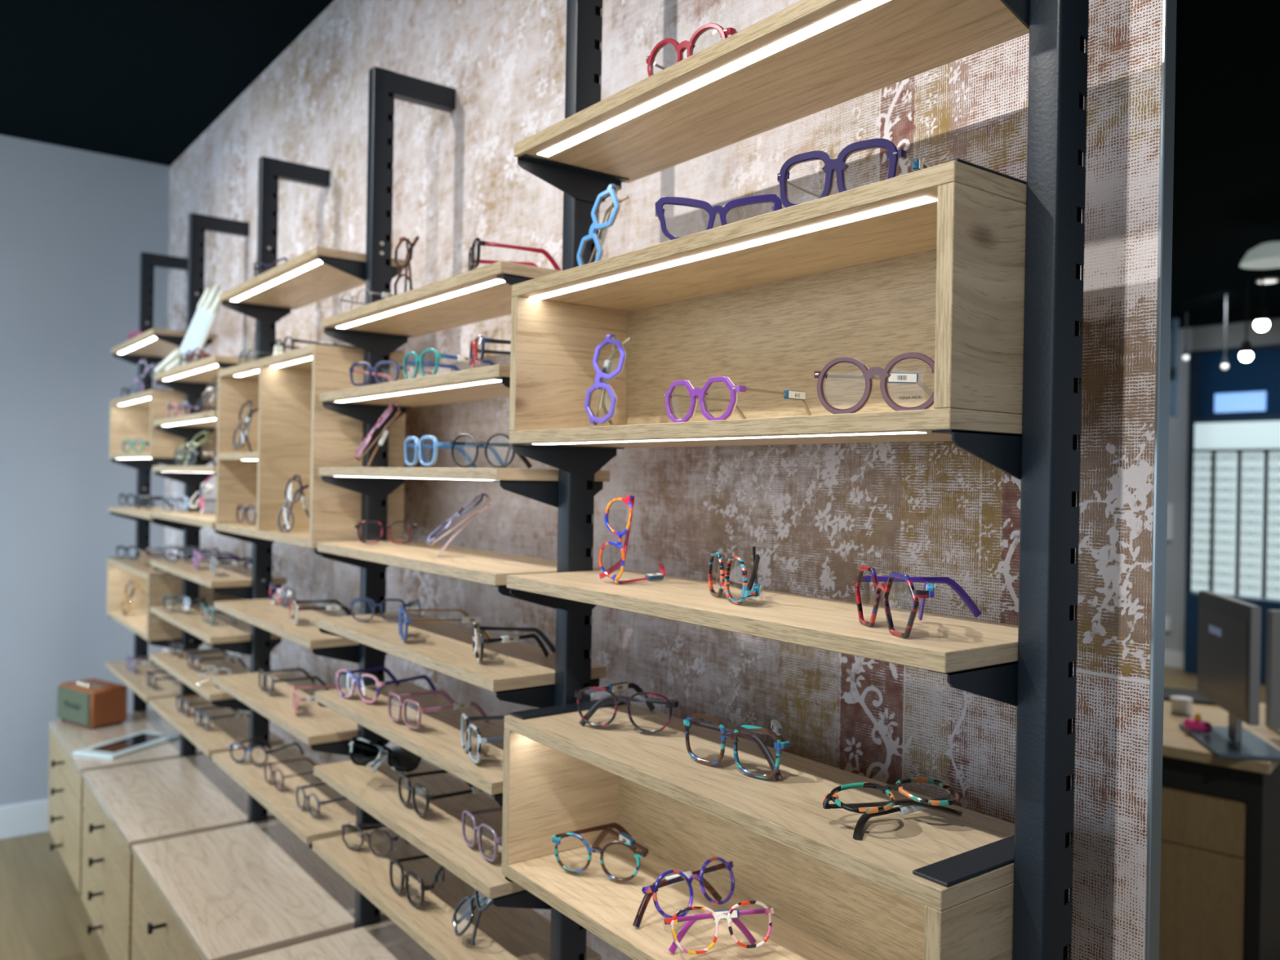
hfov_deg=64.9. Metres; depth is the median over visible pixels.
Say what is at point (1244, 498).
eyeglasses
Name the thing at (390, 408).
eyeglasses
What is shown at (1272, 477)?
eyeglasses
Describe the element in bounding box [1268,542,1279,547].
eyeglasses
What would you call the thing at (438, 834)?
wall shelf
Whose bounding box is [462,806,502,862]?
eyeglasses
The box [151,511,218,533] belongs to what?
wall shelf
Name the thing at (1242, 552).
eyeglasses
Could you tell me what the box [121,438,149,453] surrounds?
eyeglasses
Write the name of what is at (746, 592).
eyeglasses
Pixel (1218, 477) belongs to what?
eyeglasses
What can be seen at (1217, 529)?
eyeglasses
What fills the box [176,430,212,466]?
eyeglasses
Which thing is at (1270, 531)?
eyeglasses
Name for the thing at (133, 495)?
eyeglasses
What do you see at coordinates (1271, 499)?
eyeglasses
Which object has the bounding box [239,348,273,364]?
eyeglasses
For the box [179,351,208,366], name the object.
eyeglasses
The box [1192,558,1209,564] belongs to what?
eyeglasses
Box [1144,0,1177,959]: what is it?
trim
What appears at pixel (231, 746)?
eyeglasses
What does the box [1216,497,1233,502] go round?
eyeglasses
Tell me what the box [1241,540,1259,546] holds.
eyeglasses
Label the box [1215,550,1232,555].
eyeglasses
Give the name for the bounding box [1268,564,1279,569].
eyeglasses
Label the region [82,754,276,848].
countertop
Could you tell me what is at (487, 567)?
wall shelf
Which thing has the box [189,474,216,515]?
eyeglasses
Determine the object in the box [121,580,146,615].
eyeglasses
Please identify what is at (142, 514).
wall shelf
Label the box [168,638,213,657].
eyeglasses
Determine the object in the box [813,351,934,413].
eyeglasses
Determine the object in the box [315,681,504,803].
wall shelf
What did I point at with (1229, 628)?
monitor
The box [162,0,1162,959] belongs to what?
wall
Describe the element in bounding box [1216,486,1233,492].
eyeglasses
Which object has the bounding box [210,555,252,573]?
eyeglasses
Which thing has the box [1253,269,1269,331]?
pendant lamp
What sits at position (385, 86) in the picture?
upright
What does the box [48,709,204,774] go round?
countertop
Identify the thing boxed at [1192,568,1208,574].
eyeglasses
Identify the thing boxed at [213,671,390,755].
wall shelf
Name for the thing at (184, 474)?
wall shelf
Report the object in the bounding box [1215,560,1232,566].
eyeglasses
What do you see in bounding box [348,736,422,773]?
sunglasses
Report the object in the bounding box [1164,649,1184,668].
baseboard
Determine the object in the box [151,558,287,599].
wall shelf
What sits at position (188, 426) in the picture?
wall shelf
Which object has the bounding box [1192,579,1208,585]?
eyeglasses
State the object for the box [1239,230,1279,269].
pendant lamp
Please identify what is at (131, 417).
display box
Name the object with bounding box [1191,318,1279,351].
wall
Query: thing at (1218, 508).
eyeglasses
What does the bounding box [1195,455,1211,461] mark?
eyeglasses
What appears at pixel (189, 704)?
eyeglasses
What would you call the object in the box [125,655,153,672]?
eyeglasses
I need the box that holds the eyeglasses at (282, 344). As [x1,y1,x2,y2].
[274,336,335,352]
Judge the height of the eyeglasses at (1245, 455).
0.042 m
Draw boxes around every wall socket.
[1164,616,1171,631]
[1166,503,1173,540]
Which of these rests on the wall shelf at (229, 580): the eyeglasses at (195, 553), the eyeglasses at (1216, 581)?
the eyeglasses at (195, 553)
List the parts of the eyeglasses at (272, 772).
frame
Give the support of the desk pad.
on the desk
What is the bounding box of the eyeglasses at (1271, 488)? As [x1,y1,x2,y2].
[1269,488,1279,493]
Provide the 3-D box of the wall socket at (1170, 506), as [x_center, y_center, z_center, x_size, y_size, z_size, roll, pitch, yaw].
[4.364,0.346,8.283,0.029,0.297,0.046,1,0,-37]
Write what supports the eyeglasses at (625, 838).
on the display box at (926, 884)
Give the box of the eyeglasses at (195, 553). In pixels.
[193,549,248,568]
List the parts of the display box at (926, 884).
panel, plate, panel, panel, plate, panel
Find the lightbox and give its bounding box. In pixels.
[1214,391,1266,413]
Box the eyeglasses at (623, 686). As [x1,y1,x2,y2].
[574,681,679,733]
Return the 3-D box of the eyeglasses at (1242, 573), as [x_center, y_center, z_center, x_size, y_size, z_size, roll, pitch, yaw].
[4.662,0.733,7.701,0.006,0.042,0.124,1,0,-37]
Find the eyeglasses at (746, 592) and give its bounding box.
[707,546,761,604]
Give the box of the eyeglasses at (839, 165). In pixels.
[777,137,930,208]
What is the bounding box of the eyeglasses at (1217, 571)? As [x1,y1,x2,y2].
[1215,570,1232,577]
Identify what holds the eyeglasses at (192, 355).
on the wall shelf at (194, 378)
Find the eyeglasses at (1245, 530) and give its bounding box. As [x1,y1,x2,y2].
[1241,529,1259,536]
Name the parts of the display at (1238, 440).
rod, rail, backlit panel, rod, rod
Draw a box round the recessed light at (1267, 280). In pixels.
[1255,277,1279,283]
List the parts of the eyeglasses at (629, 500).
frame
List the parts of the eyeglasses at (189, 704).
frame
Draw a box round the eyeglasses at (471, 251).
[468,237,561,271]
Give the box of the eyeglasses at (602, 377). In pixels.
[584,333,631,426]
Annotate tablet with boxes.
[73,730,180,759]
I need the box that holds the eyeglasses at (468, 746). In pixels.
[461,713,506,764]
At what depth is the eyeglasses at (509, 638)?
1.59 m
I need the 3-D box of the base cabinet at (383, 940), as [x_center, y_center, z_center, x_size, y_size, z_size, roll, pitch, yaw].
[-0.422,1.191,1.736,0.489,0.537,0.723,1,0,-37]
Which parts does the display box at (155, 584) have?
panel, panel, panel, panel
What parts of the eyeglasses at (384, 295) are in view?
frame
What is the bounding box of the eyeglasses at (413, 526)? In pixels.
[354,520,417,543]
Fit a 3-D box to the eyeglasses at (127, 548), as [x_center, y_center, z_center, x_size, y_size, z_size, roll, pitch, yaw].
[-1.880,0.271,3.811,0.134,0.053,0.142,1,0,27]
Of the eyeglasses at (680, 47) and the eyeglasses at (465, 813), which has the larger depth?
the eyeglasses at (465, 813)
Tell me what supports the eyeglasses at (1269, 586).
attached to the display at (1238, 440)
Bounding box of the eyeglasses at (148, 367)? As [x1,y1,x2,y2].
[133,359,161,394]
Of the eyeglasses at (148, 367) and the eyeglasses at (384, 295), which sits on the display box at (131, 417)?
the eyeglasses at (148, 367)
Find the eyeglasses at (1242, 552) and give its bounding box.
[1241,551,1259,557]
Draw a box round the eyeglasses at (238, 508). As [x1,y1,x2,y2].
[236,503,257,524]
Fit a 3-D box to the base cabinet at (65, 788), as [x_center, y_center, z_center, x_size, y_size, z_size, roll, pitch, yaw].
[-1.792,1.163,3.542,0.489,0.537,0.723,1,0,-37]
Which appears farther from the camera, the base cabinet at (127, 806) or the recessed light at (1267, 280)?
the recessed light at (1267, 280)
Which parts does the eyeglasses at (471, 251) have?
frame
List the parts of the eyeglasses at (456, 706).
frame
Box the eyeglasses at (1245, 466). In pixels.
[1243,466,1261,471]
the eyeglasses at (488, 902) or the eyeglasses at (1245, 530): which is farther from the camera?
the eyeglasses at (1245, 530)
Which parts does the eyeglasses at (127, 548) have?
frame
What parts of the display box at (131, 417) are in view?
panel, panel, panel, panel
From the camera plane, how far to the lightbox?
7.88 m
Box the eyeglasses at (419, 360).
[403,347,494,379]
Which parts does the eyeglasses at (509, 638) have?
frame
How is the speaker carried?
on the countertop
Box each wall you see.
[0,134,169,806]
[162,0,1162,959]
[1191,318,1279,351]
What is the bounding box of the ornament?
[272,345,283,355]
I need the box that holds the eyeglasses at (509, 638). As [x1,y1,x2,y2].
[472,622,555,662]
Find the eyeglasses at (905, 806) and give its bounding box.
[822,777,962,839]
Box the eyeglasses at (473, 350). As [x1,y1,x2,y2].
[469,333,511,368]
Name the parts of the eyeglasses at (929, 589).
frame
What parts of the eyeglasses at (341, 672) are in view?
frame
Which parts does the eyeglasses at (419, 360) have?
frame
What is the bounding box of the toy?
[1183,712,1212,733]
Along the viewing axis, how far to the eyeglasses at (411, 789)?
1.73 m
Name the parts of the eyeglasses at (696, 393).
frame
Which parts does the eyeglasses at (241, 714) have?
frame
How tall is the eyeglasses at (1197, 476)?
0.042 m
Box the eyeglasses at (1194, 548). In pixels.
[1193,548,1209,554]
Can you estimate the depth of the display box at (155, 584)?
3.42 m
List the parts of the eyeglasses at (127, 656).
frame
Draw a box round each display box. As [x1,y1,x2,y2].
[106,555,213,650]
[109,388,216,470]
[215,342,406,555]
[501,699,1070,959]
[509,158,1080,479]
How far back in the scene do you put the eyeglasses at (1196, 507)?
7.98 m
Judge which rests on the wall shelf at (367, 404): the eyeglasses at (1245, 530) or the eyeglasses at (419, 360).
the eyeglasses at (419, 360)
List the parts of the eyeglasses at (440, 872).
frame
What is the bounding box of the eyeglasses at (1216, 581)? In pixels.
[1214,581,1231,587]
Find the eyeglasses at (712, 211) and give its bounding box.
[654,194,782,240]
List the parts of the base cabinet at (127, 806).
handle, handle, handle, handle, drawer, drawer, drawer, drawer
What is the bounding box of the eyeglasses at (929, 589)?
[854,565,982,638]
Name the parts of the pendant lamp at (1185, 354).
bulb, stem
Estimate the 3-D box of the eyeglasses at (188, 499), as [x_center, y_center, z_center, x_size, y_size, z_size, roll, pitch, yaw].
[-1.421,0.076,3.210,0.133,0.052,0.141,1,0,27]
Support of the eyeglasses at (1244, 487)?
attached to the display at (1238, 440)
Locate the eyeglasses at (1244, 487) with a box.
[1242,487,1260,493]
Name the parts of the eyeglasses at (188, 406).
frame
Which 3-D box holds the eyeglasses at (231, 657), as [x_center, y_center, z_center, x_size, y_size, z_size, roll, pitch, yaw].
[-1.256,0.532,2.993,0.145,0.052,0.130,1,0,-37]
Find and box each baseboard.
[0,799,49,839]
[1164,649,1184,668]
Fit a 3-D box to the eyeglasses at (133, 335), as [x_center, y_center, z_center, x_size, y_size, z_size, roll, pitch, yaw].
[-1.807,-0.519,3.741,0.133,0.053,0.142,1,0,45]
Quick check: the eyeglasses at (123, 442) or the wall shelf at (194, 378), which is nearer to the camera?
the wall shelf at (194, 378)
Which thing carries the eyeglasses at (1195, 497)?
attached to the display at (1238, 440)
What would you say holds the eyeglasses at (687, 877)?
on the display box at (926, 884)
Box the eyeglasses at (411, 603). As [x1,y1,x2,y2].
[349,597,421,622]
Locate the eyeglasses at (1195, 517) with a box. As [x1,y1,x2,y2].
[1193,517,1210,523]
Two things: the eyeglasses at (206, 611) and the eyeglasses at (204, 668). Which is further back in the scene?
the eyeglasses at (206, 611)
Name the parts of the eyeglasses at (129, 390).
frame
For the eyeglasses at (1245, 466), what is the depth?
7.69 m
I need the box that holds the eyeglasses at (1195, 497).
[1194,497,1210,502]
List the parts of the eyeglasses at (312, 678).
frame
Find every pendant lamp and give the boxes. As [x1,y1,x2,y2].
[1182,311,1189,360]
[1221,293,1228,369]
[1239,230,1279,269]
[1240,276,1252,361]
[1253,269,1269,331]
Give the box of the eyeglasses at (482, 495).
[426,492,490,557]
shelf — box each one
[105,657,198,706]
[108,506,201,530]
[111,328,217,367]
[148,695,284,759]
[149,648,249,711]
[150,602,284,655]
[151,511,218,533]
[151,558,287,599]
[152,466,216,484]
[153,410,217,439]
[154,355,254,395]
[211,742,356,849]
[213,597,387,663]
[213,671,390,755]
[218,452,257,461]
[219,246,404,322]
[312,826,601,959]
[313,755,551,909]
[315,611,606,707]
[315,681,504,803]
[317,540,608,608]
[318,466,609,507]
[320,260,560,354]
[320,364,510,425]
[506,569,1017,706]
[514,0,1029,203]
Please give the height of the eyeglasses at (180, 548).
0.053 m
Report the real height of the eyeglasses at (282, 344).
0.052 m
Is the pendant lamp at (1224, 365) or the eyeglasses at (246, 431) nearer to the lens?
the eyeglasses at (246, 431)
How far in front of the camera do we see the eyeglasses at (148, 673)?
3.36 m
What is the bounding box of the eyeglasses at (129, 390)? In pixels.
[120,386,150,397]
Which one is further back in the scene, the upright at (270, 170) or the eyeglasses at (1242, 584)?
the eyeglasses at (1242, 584)
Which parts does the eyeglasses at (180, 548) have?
frame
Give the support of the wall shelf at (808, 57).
attached to the upright at (1056, 135)
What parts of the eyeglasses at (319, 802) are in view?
frame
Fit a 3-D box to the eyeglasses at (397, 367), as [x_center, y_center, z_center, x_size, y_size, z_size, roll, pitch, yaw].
[-0.471,-0.197,1.965,0.134,0.053,0.142,1,0,29]
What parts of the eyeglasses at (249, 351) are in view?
frame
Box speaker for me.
[57,678,127,728]
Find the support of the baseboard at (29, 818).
attached to the wall at (76, 225)
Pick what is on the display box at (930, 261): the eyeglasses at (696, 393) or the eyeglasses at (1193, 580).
the eyeglasses at (696, 393)
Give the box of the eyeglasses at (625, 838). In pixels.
[551,822,648,881]
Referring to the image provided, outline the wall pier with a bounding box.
[1164,327,1191,652]
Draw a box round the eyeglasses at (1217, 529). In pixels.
[1216,528,1232,534]
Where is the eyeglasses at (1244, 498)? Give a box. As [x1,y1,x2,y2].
[1242,497,1260,503]
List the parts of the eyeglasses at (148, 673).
frame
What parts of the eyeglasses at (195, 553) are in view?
frame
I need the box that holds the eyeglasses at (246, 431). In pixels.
[232,400,258,452]
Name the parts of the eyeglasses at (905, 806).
frame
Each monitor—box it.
[1178,590,1279,761]
[1265,609,1279,735]
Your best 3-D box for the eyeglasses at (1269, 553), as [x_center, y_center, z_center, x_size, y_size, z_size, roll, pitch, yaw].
[4.779,0.572,7.550,0.006,0.042,0.124,1,0,-37]
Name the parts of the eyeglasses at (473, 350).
frame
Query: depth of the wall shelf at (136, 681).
3.51 m
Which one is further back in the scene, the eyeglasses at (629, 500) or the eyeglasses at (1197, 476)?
the eyeglasses at (1197, 476)
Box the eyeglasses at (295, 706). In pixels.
[292,684,344,714]
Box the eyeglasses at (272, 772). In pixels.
[264,757,315,789]
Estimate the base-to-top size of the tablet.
0.010 m
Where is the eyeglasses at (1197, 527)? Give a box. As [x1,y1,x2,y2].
[1193,527,1209,533]
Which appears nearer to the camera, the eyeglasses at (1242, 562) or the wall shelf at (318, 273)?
the wall shelf at (318, 273)
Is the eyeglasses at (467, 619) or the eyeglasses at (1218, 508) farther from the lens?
the eyeglasses at (1218, 508)
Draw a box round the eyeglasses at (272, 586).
[269,582,296,607]
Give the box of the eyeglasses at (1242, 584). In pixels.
[1240,583,1258,590]
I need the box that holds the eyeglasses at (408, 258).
[394,235,419,295]
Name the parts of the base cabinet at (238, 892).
drawer, drawer, handle, drawer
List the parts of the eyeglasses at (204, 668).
frame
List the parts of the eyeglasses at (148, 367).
frame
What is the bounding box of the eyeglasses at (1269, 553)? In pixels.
[1268,553,1279,558]
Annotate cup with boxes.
[1169,695,1192,715]
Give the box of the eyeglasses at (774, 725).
[683,713,792,781]
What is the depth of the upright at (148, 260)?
3.89 m
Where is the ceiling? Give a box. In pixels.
[0,0,1279,328]
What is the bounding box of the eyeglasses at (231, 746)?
[229,736,304,765]
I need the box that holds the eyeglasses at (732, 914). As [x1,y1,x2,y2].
[663,900,773,954]
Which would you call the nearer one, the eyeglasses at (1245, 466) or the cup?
the cup
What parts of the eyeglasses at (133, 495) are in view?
frame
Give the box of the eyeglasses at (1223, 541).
[1215,539,1232,545]
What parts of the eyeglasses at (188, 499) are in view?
frame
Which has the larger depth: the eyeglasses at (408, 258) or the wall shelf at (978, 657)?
the eyeglasses at (408, 258)
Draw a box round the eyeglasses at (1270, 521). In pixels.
[1269,520,1279,525]
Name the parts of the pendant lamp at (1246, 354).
bulb, stem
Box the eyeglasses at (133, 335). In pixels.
[128,329,144,340]
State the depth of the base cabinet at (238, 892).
2.26 m
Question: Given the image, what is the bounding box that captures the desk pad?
[1164,687,1217,706]
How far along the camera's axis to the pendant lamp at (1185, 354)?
7.44 m
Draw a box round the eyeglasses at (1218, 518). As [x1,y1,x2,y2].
[1216,518,1233,524]
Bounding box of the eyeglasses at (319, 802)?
[296,782,347,817]
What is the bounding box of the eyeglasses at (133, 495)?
[118,493,169,506]
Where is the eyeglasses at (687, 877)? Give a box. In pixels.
[632,857,734,928]
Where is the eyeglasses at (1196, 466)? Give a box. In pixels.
[1195,466,1211,471]
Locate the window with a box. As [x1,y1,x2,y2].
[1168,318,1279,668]
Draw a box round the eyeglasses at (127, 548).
[115,545,168,559]
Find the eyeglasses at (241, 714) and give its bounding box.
[194,706,248,729]
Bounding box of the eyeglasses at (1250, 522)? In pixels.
[1241,519,1259,524]
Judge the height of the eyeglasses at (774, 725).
0.058 m
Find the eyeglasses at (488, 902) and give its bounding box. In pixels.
[452,888,492,944]
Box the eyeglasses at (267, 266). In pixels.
[253,257,287,276]
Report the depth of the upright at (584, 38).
1.48 m
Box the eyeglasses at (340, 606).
[289,597,355,623]
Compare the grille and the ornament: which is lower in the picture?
the grille
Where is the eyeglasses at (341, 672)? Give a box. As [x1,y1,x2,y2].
[336,666,436,702]
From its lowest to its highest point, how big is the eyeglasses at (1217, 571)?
0.042 m
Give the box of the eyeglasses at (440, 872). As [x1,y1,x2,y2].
[389,854,444,907]
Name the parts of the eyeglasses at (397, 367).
frame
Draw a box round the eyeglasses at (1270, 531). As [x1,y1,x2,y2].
[1268,531,1279,537]
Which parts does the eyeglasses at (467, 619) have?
frame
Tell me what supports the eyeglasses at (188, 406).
on the wall shelf at (188, 426)
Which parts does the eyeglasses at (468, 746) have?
frame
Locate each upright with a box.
[133,252,187,711]
[179,213,248,757]
[247,155,329,823]
[354,66,455,928]
[550,0,602,959]
[1012,0,1088,959]
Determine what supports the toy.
on the desk
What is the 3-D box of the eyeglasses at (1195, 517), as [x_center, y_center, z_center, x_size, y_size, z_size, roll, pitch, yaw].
[4.454,0.319,7.984,0.006,0.042,0.124,1,0,-37]
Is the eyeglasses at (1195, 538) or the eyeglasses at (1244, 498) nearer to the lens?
the eyeglasses at (1244, 498)
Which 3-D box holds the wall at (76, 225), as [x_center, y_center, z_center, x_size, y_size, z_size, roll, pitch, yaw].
[-0.149,0.070,5.824,12.600,2.971,0.100,1,0,-37]
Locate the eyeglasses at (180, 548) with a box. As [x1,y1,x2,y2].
[162,545,221,562]
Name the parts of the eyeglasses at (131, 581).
frame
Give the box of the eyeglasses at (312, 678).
[258,667,329,694]
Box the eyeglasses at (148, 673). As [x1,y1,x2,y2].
[146,670,177,688]
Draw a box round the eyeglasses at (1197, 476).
[1194,475,1210,481]
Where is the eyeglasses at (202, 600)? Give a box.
[163,594,208,612]
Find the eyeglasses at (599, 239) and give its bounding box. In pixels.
[576,183,628,266]
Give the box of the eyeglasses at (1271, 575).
[1267,574,1279,580]
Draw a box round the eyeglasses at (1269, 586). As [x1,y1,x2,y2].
[1267,586,1279,591]
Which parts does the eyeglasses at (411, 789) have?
frame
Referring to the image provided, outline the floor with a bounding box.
[0,665,1266,959]
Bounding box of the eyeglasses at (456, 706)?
[387,689,489,728]
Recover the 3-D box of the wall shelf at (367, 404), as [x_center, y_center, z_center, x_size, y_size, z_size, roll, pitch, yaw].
[-0.341,-0.139,1.777,0.197,0.058,0.748,1,0,-37]
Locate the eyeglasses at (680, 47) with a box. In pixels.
[645,22,737,76]
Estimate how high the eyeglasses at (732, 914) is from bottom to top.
0.062 m
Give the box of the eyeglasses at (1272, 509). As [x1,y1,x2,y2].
[1269,509,1279,515]
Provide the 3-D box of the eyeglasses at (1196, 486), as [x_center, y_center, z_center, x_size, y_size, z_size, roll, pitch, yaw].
[4.458,0.073,7.984,0.006,0.042,0.124,1,0,-37]
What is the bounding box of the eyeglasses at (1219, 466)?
[1217,466,1234,471]
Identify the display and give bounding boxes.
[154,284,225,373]
[1184,420,1279,685]
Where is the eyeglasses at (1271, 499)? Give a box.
[1269,498,1279,504]
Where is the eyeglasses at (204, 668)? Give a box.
[196,666,232,684]
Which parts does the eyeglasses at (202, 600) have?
frame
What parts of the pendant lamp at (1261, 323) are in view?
bulb, stem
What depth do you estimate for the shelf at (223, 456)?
2.47 m
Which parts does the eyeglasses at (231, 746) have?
frame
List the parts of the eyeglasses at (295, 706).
frame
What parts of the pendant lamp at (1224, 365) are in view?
bulb, stem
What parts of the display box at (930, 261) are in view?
panel, panel, panel, panel, plate, panel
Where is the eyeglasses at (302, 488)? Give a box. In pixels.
[277,474,309,532]
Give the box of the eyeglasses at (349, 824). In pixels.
[341,822,408,857]
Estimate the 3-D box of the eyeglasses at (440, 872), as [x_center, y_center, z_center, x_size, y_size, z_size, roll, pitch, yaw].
[-0.347,0.697,1.781,0.151,0.058,0.144,1,0,-37]
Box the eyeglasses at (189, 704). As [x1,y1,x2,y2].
[176,693,234,715]
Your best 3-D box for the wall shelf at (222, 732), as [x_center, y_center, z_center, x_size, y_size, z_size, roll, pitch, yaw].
[-1.270,0.734,2.983,0.197,0.058,0.748,1,0,-37]
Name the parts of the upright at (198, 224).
wall arm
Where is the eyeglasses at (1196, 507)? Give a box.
[1193,506,1210,512]
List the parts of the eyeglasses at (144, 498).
frame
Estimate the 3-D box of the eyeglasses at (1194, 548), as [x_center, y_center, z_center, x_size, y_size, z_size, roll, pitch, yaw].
[4.449,0.565,7.985,0.006,0.042,0.124,1,0,-37]
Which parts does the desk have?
drawer, drawer, leg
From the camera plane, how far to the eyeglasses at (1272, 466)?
7.57 m
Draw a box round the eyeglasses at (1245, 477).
[1243,476,1260,482]
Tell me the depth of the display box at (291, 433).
2.33 m
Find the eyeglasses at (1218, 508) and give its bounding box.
[1216,507,1233,513]
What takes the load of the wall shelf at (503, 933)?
attached to the upright at (584, 38)
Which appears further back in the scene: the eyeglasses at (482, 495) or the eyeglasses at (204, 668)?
the eyeglasses at (204, 668)
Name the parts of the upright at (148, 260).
wall arm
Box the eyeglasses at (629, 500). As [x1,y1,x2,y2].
[598,494,666,584]
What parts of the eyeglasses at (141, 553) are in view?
frame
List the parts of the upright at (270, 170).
wall arm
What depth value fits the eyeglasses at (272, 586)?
2.54 m
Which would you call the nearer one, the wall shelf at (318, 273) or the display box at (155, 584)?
the wall shelf at (318, 273)
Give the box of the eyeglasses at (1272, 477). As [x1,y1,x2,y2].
[1269,476,1279,482]
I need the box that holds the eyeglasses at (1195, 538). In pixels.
[1193,537,1209,543]
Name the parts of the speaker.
control plate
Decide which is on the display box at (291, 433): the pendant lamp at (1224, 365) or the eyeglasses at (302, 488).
the eyeglasses at (302, 488)
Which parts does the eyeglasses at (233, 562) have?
frame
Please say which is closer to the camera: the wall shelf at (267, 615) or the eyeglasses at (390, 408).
the eyeglasses at (390, 408)
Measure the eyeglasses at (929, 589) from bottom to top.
0.057 m
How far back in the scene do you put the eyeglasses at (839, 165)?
0.97 m
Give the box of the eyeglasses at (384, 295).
[339,288,394,312]
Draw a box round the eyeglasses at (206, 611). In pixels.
[201,603,235,624]
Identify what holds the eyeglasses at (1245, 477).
attached to the display at (1238, 440)
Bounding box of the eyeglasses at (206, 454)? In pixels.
[174,448,216,466]
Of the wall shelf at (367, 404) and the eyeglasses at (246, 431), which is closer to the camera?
the wall shelf at (367, 404)
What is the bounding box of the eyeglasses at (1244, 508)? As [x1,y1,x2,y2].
[1242,508,1260,514]
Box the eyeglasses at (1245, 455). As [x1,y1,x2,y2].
[1243,455,1261,460]
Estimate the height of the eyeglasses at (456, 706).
0.053 m
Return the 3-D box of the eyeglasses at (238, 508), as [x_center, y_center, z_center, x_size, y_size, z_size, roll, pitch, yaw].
[-0.942,0.088,2.579,0.141,0.052,0.131,1,0,-43]
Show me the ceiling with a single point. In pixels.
(139, 80)
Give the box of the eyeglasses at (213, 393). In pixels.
[195,374,217,412]
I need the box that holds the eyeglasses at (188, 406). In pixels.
[167,402,217,417]
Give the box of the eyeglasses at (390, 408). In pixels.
[355,403,400,466]
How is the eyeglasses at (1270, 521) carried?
attached to the display at (1238, 440)
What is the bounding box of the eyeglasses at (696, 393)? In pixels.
[663,376,811,422]
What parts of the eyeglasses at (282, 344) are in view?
frame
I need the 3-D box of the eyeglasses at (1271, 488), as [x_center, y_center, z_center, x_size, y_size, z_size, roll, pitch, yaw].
[4.788,0.080,7.549,0.006,0.042,0.124,1,0,-37]
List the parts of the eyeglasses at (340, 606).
frame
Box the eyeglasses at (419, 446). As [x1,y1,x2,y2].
[404,435,503,467]
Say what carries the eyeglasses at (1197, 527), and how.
attached to the display at (1238, 440)
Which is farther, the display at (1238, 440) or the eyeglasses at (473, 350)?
the display at (1238, 440)
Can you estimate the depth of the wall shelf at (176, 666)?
2.96 m
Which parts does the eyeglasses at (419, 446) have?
frame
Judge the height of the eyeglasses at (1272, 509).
0.042 m
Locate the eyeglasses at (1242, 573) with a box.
[1240,573,1258,578]
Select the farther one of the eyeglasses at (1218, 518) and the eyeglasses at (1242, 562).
the eyeglasses at (1218, 518)
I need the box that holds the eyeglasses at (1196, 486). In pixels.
[1194,486,1210,492]
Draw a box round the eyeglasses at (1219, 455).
[1217,455,1234,460]
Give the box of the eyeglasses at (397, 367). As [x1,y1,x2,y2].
[349,360,433,386]
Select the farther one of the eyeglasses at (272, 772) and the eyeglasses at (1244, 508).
the eyeglasses at (1244, 508)
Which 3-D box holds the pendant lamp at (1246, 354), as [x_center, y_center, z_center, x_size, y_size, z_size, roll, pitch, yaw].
[3.731,-0.988,6.193,0.069,0.520,0.068,1,0,-37]
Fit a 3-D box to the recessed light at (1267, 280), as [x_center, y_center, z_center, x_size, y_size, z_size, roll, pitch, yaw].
[3.898,-1.237,6.259,0.124,0.016,0.124,1,0,-37]
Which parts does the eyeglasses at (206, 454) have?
frame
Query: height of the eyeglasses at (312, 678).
0.052 m
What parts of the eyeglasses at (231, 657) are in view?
frame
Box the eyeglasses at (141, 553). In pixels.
[139,550,182,565]
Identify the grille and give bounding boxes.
[57,685,90,726]
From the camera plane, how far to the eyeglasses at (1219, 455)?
7.85 m
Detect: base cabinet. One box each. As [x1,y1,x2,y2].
[48,709,204,894]
[81,754,276,959]
[131,817,390,959]
[240,919,436,959]
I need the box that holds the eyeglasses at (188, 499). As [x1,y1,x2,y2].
[162,495,216,511]
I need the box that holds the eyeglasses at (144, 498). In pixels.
[134,494,183,509]
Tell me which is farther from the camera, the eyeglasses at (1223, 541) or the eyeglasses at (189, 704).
the eyeglasses at (1223, 541)
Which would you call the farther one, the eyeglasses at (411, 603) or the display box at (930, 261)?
the eyeglasses at (411, 603)
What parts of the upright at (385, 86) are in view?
wall arm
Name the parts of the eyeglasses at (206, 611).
frame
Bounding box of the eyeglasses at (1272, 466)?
[1270,466,1279,471]
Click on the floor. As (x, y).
(44, 916)
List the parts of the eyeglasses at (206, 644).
frame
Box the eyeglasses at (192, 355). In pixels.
[185,347,211,364]
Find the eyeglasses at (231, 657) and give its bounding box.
[186,649,246,670]
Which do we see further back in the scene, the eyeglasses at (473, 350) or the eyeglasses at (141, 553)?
the eyeglasses at (141, 553)
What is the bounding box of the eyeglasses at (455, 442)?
[449,433,532,468]
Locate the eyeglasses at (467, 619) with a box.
[398,604,489,641]
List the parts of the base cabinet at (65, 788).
handle, handle, handle, handle, drawer, drawer, drawer, drawer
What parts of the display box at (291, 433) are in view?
panel, panel, panel, panel, plate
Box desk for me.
[1159,700,1279,959]
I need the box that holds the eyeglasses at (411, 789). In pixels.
[397,769,502,816]
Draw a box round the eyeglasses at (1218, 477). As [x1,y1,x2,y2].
[1217,476,1234,481]
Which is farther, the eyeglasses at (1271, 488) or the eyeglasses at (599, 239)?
the eyeglasses at (1271, 488)
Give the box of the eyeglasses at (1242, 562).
[1240,562,1258,568]

